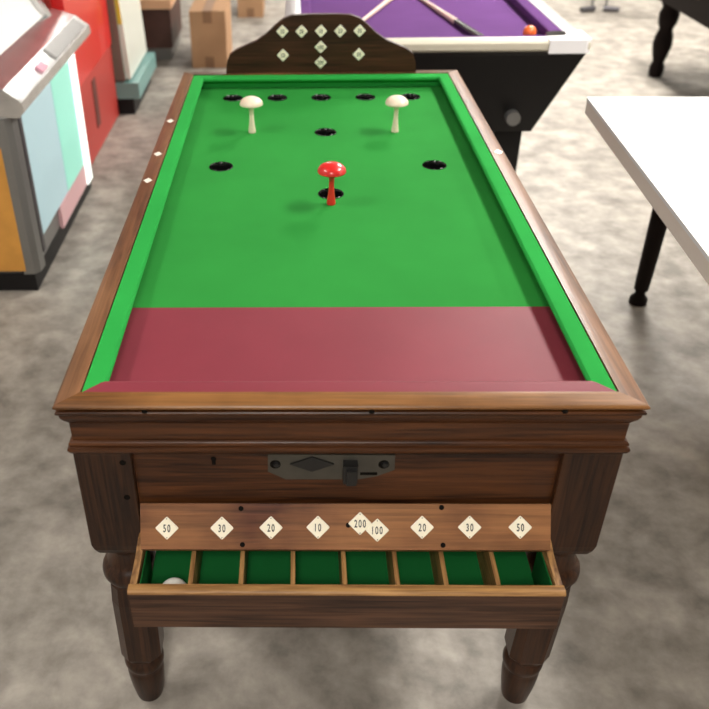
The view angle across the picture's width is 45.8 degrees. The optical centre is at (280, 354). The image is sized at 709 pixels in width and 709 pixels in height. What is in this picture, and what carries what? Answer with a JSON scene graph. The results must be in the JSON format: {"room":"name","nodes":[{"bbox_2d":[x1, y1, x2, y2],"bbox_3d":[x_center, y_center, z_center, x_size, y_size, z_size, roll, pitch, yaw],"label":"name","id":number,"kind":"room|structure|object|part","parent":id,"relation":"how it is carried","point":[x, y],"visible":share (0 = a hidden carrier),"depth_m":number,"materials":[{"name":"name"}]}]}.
{"room":"games room","nodes":[
{"label":"games room","id":0,"kind":"room"},
{"bbox_2d":[0,0,708,708],"bbox_3d":[1.847,-0.652,3.702,8.600,0.100,14.000,0,34,1],"label":"floor","id":1,"kind":"structure","parent":0,"point":[633,632],"depth_m":2.10,"materials":[{"name":"concrete"}]},
{"bbox_2d":[0,0,92,290],"bbox_3d":[-1.183,-1.072,3.142,0.724,1.298,1.076,0,34,1],"label":"jukebox","id":2,"kind":"object","parent":1,"relation":"on","point":[46,172],"visible":1,"depth_m":3.07,"materials":[{"name":"plastic"}]},
{"bbox_3d":[-1.238,-1.345,2.907,0.545,0.533,0.849,0,34,1],"label":"lid","id":3,"kind":"part","parent":2,"relation":"part of","materials":[{"name":"white plastic"}]},
{"bbox_3d":[-1.235,-1.613,3.276,0.577,0.553,0.054,0,34,1],"label":"lid","id":4,"kind":"part","parent":2,"relation":"part of","materials":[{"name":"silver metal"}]},
{"bbox_3d":[-0.905,-0.746,3.113,0.053,0.475,0.439,0,34,1],"label":"lit panel","id":5,"kind":"part","parent":2,"relation":"part of","materials":[{"name":"teal"}]},
{"bbox_2d":[0,8,90,117],"bbox_3d":[-0.898,-1.116,3.115,0.154,0.121,1.061,0,34,1],"label":"control panel","id":6,"kind":"object","parent":2,"relation":"attached to","point":[34,53],"depth_m":3.03,"materials":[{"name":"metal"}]},
{"bbox_3d":[-0.904,-0.470,3.208,0.032,0.084,0.285,0,34,1],"label":"kick panel","id":7,"kind":"part","parent":2,"relation":"part of","materials":[{"name":"grey metal"}]},
{"bbox_3d":[-0.850,-1.252,3.290,0.048,0.037,0.502,0,34,1],"label":"key panel","id":8,"kind":"part","parent":2,"relation":"part of","materials":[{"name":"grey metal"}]},
{"bbox_3d":[-0.898,-0.952,3.417,0.055,0.475,0.292,0,34,1],"label":"mint panel","id":9,"kind":"part","parent":2,"relation":"part of","materials":[{"name":"teal plastic"}]},
{"bbox_3d":[-0.896,-0.672,3.513,0.056,0.093,0.449,0,34,1],"label":"rose panel","id":10,"kind":"part","parent":2,"relation":"part of","materials":[{"name":"pink plastic"}]},
{"bbox_2d":[42,0,118,165],"bbox_3d":[-1.322,-1.818,3.853,0.825,1.737,0.868,0,34,1],"label":"vending machine","id":11,"kind":"object","parent":1,"relation":"on","point":[93,58],"visible":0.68,"depth_m":4.11,"materials":[{"name":"red metal"}]},
{"bbox_3d":[-0.949,-1.978,3.738,0.056,1.334,0.859,0,34,1],"label":"lit door","id":12,"kind":"part","parent":11,"relation":"part of","materials":[{"name":"red plastic"}]},
{"bbox_3d":[-0.941,-1.266,4.222,0.050,0.383,0.859,0,34,1],"label":"door","id":13,"kind":"part","parent":11,"relation":"part of","materials":[{"name":"red metal"}]},
{"bbox_2d":[106,0,155,113],"bbox_3d":[-1.179,-2.050,4.621,0.791,1.254,0.656,0,34,1],"label":"machine","id":14,"kind":"object","parent":1,"relation":"on","point":[133,66],"visible":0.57,"depth_m":4.63,"materials":[{"name":"grey laminate"}]},
{"bbox_3d":[-0.913,-1.945,4.305,0.101,1.042,0.015,0,34,1],"label":"trim","id":15,"kind":"part","parent":14,"relation":"part of","materials":[{"name":"brown laminate"}]},
{"bbox_3d":[-0.855,-1.955,4.679,0.058,0.637,0.598,0,34,1],"label":"panel","id":16,"kind":"part","parent":14,"relation":"part of","materials":[{"name":"white plastic"}]},
{"bbox_2d":[140,0,181,59],"bbox_3d":[-1.019,-2.524,5.614,0.613,0.917,0.579,0,34,1],"label":"base cabinet","id":17,"kind":"object","parent":1,"relation":"on","point":[162,20],"visible":0.32,"depth_m":5.54,"materials":[{"name":"laminate"}]},
{"bbox_3d":[-1.017,-2.440,5.671,0.613,0.057,0.579,0,34,1],"label":"panel","id":18,"kind":"part","parent":17,"relation":"part of","materials":[{"name":"brown wood"}]},
{"bbox_2d":[189,0,231,67],"bbox_3d":[-0.460,-2.169,5.582,0.229,0.353,0.513,0,34,1],"label":"cardboard box","id":19,"kind":"object","parent":1,"relation":"on","point":[210,20],"visible":0.98,"depth_m":5.38,"materials":[{"name":"brown cardboard"}]},
{"bbox_2d":[237,0,264,17],"bbox_3d":[-0.237,-2.930,6.753,0.203,0.291,0.416,0,34,1],"label":"cardboard box","id":20,"kind":"object","parent":1,"relation":"on","point":[246,8],"visible":1,"depth_m":6.63,"materials":[{"name":"brown cardboard"}]},
{"bbox_2d":[52,13,649,703],"bbox_3d":[0.115,-0.136,2.048,0.864,0.948,1.816,0,34,1],"label":"table","id":21,"kind":"object","parent":1,"relation":"on","point":[399,402],"visible":0.98,"depth_m":1.40,"materials":[{"name":"brown wood"}]},
{"bbox_3d":[-0.273,0.219,1.379,0.089,0.228,0.089,0,34,1],"label":"leg","id":22,"kind":"part","parent":21,"relation":"part of","materials":[{"name":"brown wood"}]},
{"bbox_3d":[-0.302,-0.406,1.927,0.034,0.010,1.726,0,34,1],"label":"rail","id":23,"kind":"part","parent":21,"relation":"part of","materials":[{"name":"brown wood"}]},
{"bbox_2d":[82,76,202,391],"bbox_3d":[-0.267,-0.394,1.934,0.034,0.036,1.655,0,34,1],"label":"cushion","id":24,"kind":"object","parent":21,"relation":"on","point":[108,355],"depth_m":1.62,"materials":[{"name":"green fabric"}]},
{"bbox_3d":[-0.183,0.280,1.345,0.033,0.032,0.019,-16,37,-21],"label":"number plate","id":25,"kind":"part","parent":21,"relation":"part of","materials":[{"name":"beige plastic"}]},
{"bbox_2d":[163,577,185,583],"bbox_3d":[-0.174,0.390,1.367,0.048,0.048,0.048,0,34,1],"label":"ball","id":26,"kind":"object","parent":21,"relation":"on","point":[174,580],"visible":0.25,"depth_m":1.36,"materials":[{"name":"white"}]},
{"bbox_2d":[209,162,232,170],"bbox_3d":[-0.147,-0.443,2.088,0.060,0.062,0.060,0,34,1],"label":"hole","id":27,"kind":"object","parent":21,"relation":"on","point":[213,166],"depth_m":2.09,"materials":[{"name":"black"}]},
{"bbox_3d":[-0.094,0.280,1.343,0.033,0.032,0.019,16,38,24],"label":"number plate","id":28,"kind":"part","parent":21,"relation":"part of","materials":[{"name":"beige plastic"}]},
{"bbox_2d":[223,95,242,100],"bbox_3d":[-0.144,-0.753,2.544,0.060,0.062,0.060,0,34,1],"label":"cup","id":29,"kind":"object","parent":21,"relation":"on","point":[225,97],"depth_m":2.55,"materials":[{"name":"black"}]},
{"bbox_2d":[240,96,262,132],"bbox_3d":[-0.078,-0.647,2.249,0.062,0.097,0.062,0,34,1],"label":"mushroom skittle","id":30,"kind":"object","parent":21,"relation":"on","point":[251,102],"visible":1,"depth_m":2.22,"materials":[{"name":"white paint"}]},
{"bbox_3d":[-0.078,-0.639,2.254,0.020,0.078,0.020,0,34,1],"label":"stem","id":31,"kind":"part","parent":30,"relation":"part of","materials":[{"name":"white paint"}]},
{"bbox_3d":[-0.015,0.279,1.342,0.033,0.032,0.019,16,38,24],"label":"number plate","id":32,"kind":"part","parent":21,"relation":"part of","materials":[{"name":"beige"}]},
{"bbox_2d":[268,94,286,100],"bbox_3d":[-0.009,-0.753,2.542,0.060,0.062,0.060,0,34,1],"label":"cup","id":33,"kind":"object","parent":21,"relation":"on","point":[271,97],"depth_m":2.55,"materials":[{"name":"black"}]},
{"bbox_3d":[0.006,-0.985,2.541,0.036,0.036,0.002,0,34,1],"label":"number plate","id":34,"kind":"part","parent":21,"relation":"part of","materials":[{"name":"beige"}]},
{"bbox_3d":[0.008,-0.926,2.580,0.036,0.036,0.002,0,34,1],"label":"number plate","id":35,"kind":"part","parent":21,"relation":"part of","materials":[{"name":"beige plastic"}]},
{"bbox_3d":[0.064,-0.985,2.540,0.036,0.036,0.002,0,34,1],"label":"number plate","id":36,"kind":"part","parent":21,"relation":"part of","materials":[{"name":"beige"}]},
{"bbox_3d":[0.060,0.278,1.340,0.033,0.032,0.019,-16,37,-21],"label":"number plate","id":37,"kind":"part","parent":21,"relation":"part of","materials":[{"name":"beige"}]},
{"bbox_3d":[0.125,-0.882,2.618,0.864,0.010,0.034,0,34,1],"label":"rail","id":38,"kind":"part","parent":21,"relation":"part of","materials":[{"name":"brown wood"}]},
{"bbox_2d":[194,73,446,87],"bbox_3d":[0.125,-0.850,2.597,0.793,0.036,0.034,0,34,1],"label":"cushion","id":39,"kind":"object","parent":21,"relation":"on","point":[210,80],"depth_m":2.60,"materials":[{"name":"green fabric"}]},
{"bbox_3d":[0.125,-0.908,2.591,0.036,0.036,0.002,0,34,1],"label":"number plate","id":40,"kind":"part","parent":21,"relation":"part of","materials":[{"name":"beige"}]},
{"bbox_3d":[0.124,-0.946,2.565,0.036,0.036,0.002,0,34,1],"label":"number plate","id":41,"kind":"part","parent":21,"relation":"part of","materials":[{"name":"beige plastic"}]},
{"bbox_2d":[311,94,330,100],"bbox_3d":[0.124,-0.753,2.539,0.060,0.062,0.060,0,34,1],"label":"cup","id":42,"kind":"object","parent":21,"relation":"on","point":[314,97],"depth_m":2.54,"materials":[{"name":"black"}]},
{"bbox_3d":[0.123,-0.985,2.538,0.036,0.036,0.002,0,34,1],"label":"number plate","id":43,"kind":"part","parent":21,"relation":"part of","materials":[{"name":"beige"}]},
{"bbox_2d":[314,128,336,135],"bbox_3d":[0.123,-0.580,2.284,0.060,0.062,0.060,0,34,1],"label":"cup","id":44,"kind":"object","parent":21,"relation":"on","point":[317,131],"depth_m":2.29,"materials":[{"name":"black"}]},
{"bbox_2d":[318,188,343,198],"bbox_3d":[0.117,-0.347,1.941,0.060,0.062,0.060,0,34,1],"label":"hole","id":45,"kind":"object","parent":21,"relation":"on","point":[322,192],"depth_m":1.94,"materials":[{"name":"black"}]},
{"bbox_2d":[317,161,345,205],"bbox_3d":[0.114,-0.380,1.851,0.064,0.097,0.064,0,34,1],"label":"mushroom skittle","id":46,"kind":"object","parent":21,"relation":"on","point":[331,169],"visible":1,"depth_m":1.82,"materials":[{"name":"red paint"}]},
{"bbox_3d":[0.114,-0.372,1.857,0.020,0.078,0.020,0,34,1],"label":"stem","id":47,"kind":"part","parent":46,"relation":"part of","materials":[{"name":"red paint"}]},
{"bbox_3d":[0.079,0.174,1.302,0.198,0.052,0.004,0,34,1],"label":"coin plate","id":48,"kind":"part","parent":21,"relation":"part of","materials":[{"name":"metal"}]},
{"bbox_3d":[0.125,-0.863,2.630,0.861,0.035,0.033,0,34,1],"label":"edge moulding","id":49,"kind":"part","parent":21,"relation":"part of","materials":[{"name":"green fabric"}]},
{"bbox_3d":[0.182,-0.985,2.537,0.036,0.036,0.002,0,34,1],"label":"number plate","id":50,"kind":"part","parent":21,"relation":"part of","materials":[{"name":"beige"}]},
{"bbox_3d":[0.103,0.281,1.345,0.659,0.075,0.042,0,34,1],"label":"score panel","id":51,"kind":"part","parent":21,"relation":"part of","materials":[{"name":"brown wood"}]},
{"bbox_2d":[129,595,563,628],"bbox_3d":[0.102,0.403,1.329,0.680,0.080,0.016,0,34,1],"label":"tray","id":52,"kind":"object","parent":21,"relation":"on","point":[274,611],"depth_m":1.32,"materials":[{"name":"brown wood"}]},
{"bbox_3d":[0.102,0.219,1.345,0.662,0.200,0.018,0,34,1],"label":"panel","id":53,"kind":"part","parent":21,"relation":"part of","materials":[{"name":"brown wood"}]},
{"bbox_3d":[0.101,0.137,1.269,0.850,0.024,0.025,0,34,1],"label":"bead moulding","id":54,"kind":"part","parent":21,"relation":"part of","materials":[{"name":"brown wood"}]},
{"bbox_2d":[83,381,616,391],"bbox_3d":[0.100,0.061,1.257,0.793,0.036,0.034,0,34,1],"label":"cushion","id":55,"kind":"object","parent":21,"relation":"on","point":[88,386],"depth_m":1.24,"materials":[{"name":"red fabric"}]},
{"bbox_3d":[0.108,0.184,1.292,0.022,0.036,0.022,0,34,1],"label":"coin lever","id":56,"kind":"part","parent":21,"relation":"part of","materials":[{"name":"grey metal"}]},
{"bbox_3d":[0.099,0.069,1.219,0.864,0.010,0.034,0,34,1],"label":"rail","id":57,"kind":"part","parent":21,"relation":"part of","materials":[{"name":"brown wood"}]},
{"bbox_3d":[0.100,0.087,1.233,0.861,0.035,0.033,0,34,1],"label":"edge moulding","id":58,"kind":"part","parent":21,"relation":"part of","materials":[{"name":"brown wood"}]},
{"bbox_3d":[0.242,-0.927,2.575,0.036,0.036,0.002,0,34,1],"label":"number plate","id":59,"kind":"part","parent":21,"relation":"part of","materials":[{"name":"beige plastic"}]},
{"bbox_3d":[0.241,-0.985,2.536,0.036,0.036,0.002,0,34,1],"label":"number plate","id":60,"kind":"part","parent":21,"relation":"part of","materials":[{"name":"beige"}]},
{"bbox_3d":[0.128,0.271,1.339,0.033,0.032,0.019,-16,37,-21],"label":"number plate","id":61,"kind":"part","parent":21,"relation":"part of","materials":[{"name":"beige"}]},
{"bbox_2d":[355,94,374,99],"bbox_3d":[0.257,-0.754,2.536,0.060,0.062,0.060,0,34,1],"label":"hole","id":62,"kind":"object","parent":21,"relation":"on","point":[357,96],"depth_m":2.54,"materials":[{"name":"black"}]},
{"bbox_3d":[0.155,0.282,1.337,0.033,0.032,0.019,16,38,24],"label":"number plate","id":63,"kind":"part","parent":21,"relation":"part of","materials":[{"name":"beige plastic"}]},
{"bbox_2d":[385,95,408,132],"bbox_3d":[0.311,-0.646,2.239,0.062,0.097,0.062,0,34,1],"label":"mushroom skittle","id":64,"kind":"object","parent":21,"relation":"on","point":[396,101],"visible":1,"depth_m":2.21,"materials":[{"name":"white paint"}]},
{"bbox_3d":[0.311,-0.638,2.245,0.020,0.078,0.020,0,34,1],"label":"stem","id":65,"kind":"part","parent":64,"relation":"part of","materials":[{"name":"white paint"}]},
{"bbox_2d":[401,93,419,99],"bbox_3d":[0.393,-0.754,2.534,0.060,0.062,0.060,0,34,1],"label":"hole","id":66,"kind":"object","parent":21,"relation":"on","point":[410,96],"depth_m":2.54,"materials":[{"name":"black"}]},
{"bbox_3d":[0.227,0.277,1.337,0.033,0.032,0.019,16,38,24],"label":"number plate","id":67,"kind":"part","parent":21,"relation":"part of","materials":[{"name":"beige"}]},
{"bbox_2d":[422,160,446,169],"bbox_3d":[0.381,-0.444,2.078,0.060,0.062,0.060,0,34,1],"label":"hole","id":68,"kind":"object","parent":21,"relation":"on","point":[426,164],"depth_m":2.08,"materials":[{"name":"black"}]},
{"bbox_3d":[0.303,0.277,1.336,0.033,0.032,0.019,-16,37,-21],"label":"number plate","id":69,"kind":"part","parent":21,"relation":"part of","materials":[{"name":"beige plastic"}]},
{"bbox_3d":[0.384,0.277,1.334,0.033,0.032,0.019,-16,37,-21],"label":"number plate","id":70,"kind":"part","parent":21,"relation":"part of","materials":[{"name":"beige plastic"}]},
{"bbox_2d":[438,73,616,390],"bbox_3d":[0.492,-0.395,1.920,0.034,0.036,1.655,0,34,1],"label":"cushion","id":71,"kind":"object","parent":21,"relation":"on","point":[581,356],"depth_m":1.61,"materials":[{"name":"green fabric"}]},
{"bbox_3d":[0.527,-0.407,1.911,0.034,0.010,1.726,0,34,1],"label":"rail","id":72,"kind":"part","parent":21,"relation":"part of","materials":[{"name":"brown wood"}]},
{"bbox_3d":[0.478,0.218,1.364,0.089,0.228,0.089,0,34,1],"label":"leg","id":73,"kind":"part","parent":21,"relation":"part of","materials":[{"name":"brown wood"}]},
{"bbox_2d":[285,0,591,171],"bbox_3d":[0.568,-1.334,3.955,1.084,0.775,1.995,0,34,1],"label":"pool table","id":74,"kind":"object","parent":1,"relation":"on","point":[512,77],"visible":0.49,"depth_m":3.11,"materials":[{"name":"black"}]},
{"bbox_3d":[0.057,-1.635,3.760,0.063,0.039,1.988,0,34,1],"label":"rail","id":75,"kind":"part","parent":74,"relation":"part of","materials":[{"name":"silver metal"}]},
{"bbox_2d":[300,0,310,12],"bbox_3d":[0.110,-1.633,3.761,0.042,0.042,1.860,0,34,1],"label":"cushion","id":76,"kind":"object","parent":74,"relation":"on","point":[305,5],"depth_m":3.44,"materials":[{"name":"purple fabric"}]},
{"bbox_2d":[362,0,391,20],"bbox_3d":[0.463,-1.544,3.630,0.030,0.030,1.154,12,36,18],"label":"pool cue","id":77,"kind":"object","parent":74,"relation":"on","point":[385,2],"visible":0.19,"depth_m":3.48,"materials":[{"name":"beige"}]},
{"bbox_2d":[421,0,484,35],"bbox_3d":[0.667,-1.395,3.405,0.030,0.030,0.918,-6,35,-7],"label":"pool cue","id":78,"kind":"object","parent":74,"relation":"on","point":[466,28],"visible":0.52,"depth_m":3.27,"materials":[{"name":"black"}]},
{"bbox_2d":[384,35,545,37],"bbox_3d":[0.549,-1.123,3.000,0.948,0.042,0.042,0,34,1],"label":"cushion","id":79,"kind":"object","parent":74,"relation":"on","point":[503,36],"depth_m":2.98,"materials":[{"name":"purple fabric"}]},
{"bbox_3d":[0.549,-1.095,2.954,1.076,0.039,0.063,0,34,1],"label":"rail","id":80,"kind":"part","parent":74,"relation":"part of","materials":[{"name":"beige wood"}]},
{"bbox_3d":[0.893,-0.747,3.403,0.106,0.415,0.106,0,34,1],"label":"leg","id":81,"kind":"part","parent":74,"relation":"part of","materials":[{"name":"black wood"}]},
{"bbox_2d":[523,25,536,34],"bbox_3d":[0.923,-1.194,3.087,0.049,0.049,0.049,0,34,1],"label":"ball","id":82,"kind":"object","parent":74,"relation":"on","point":[528,30],"visible":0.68,"depth_m":3.07,"materials":[{"name":"orange plastic"}]},
{"bbox_2d":[509,0,560,34],"bbox_3d":[1.016,-1.634,3.743,0.042,0.042,1.860,0,34,1],"label":"cushion","id":83,"kind":"object","parent":74,"relation":"on","point":[529,12],"depth_m":3.29,"materials":[{"name":"purple fabric"}]},
{"bbox_3d":[1.070,-1.637,3.740,0.063,0.039,1.988,0,34,1],"label":"rail","id":84,"kind":"part","parent":74,"relation":"part of","materials":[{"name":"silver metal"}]},
{"bbox_2d":[579,0,619,11],"bbox_3d":[2.543,-3.082,6.559,0.347,0.689,0.347,0,34,1],"label":"metal stool","id":85,"kind":"object","parent":1,"relation":"on","point":[592,8],"visible":1,"depth_m":6.65,"materials":[{"name":"grey metal"}]},
{"bbox_2d":[585,97,708,306],"bbox_3d":[1.448,0.000,2.034,1.197,0.705,1.822,0,34,1],"label":"table","id":86,"kind":"object","parent":1,"relation":"on","point":[662,143],"visible":1,"depth_m":2.26,"materials":[{"name":"white laminate"}]},
{"bbox_3d":[1.253,-0.476,2.736,0.064,0.600,0.064,0,34,1],"label":"leg","id":87,"kind":"part","parent":86,"relation":"part of","materials":[{"name":"black metal"}]},
{"bbox_2d":[648,0,708,77],"bbox_3d":[2.910,-1.571,4.212,1.399,0.820,2.113,0,34,1],"label":"table","id":88,"kind":"object","parent":1,"relation":"on","point":[697,10],"visible":1,"depth_m":4.97,"materials":[{"name":"black"}]},
{"bbox_3d":[2.333,-1.922,5.075,0.125,0.445,0.125,0,34,1],"label":"leg","id":89,"kind":"part","parent":88,"relation":"part of","materials":[{"name":"black"}]}
]}

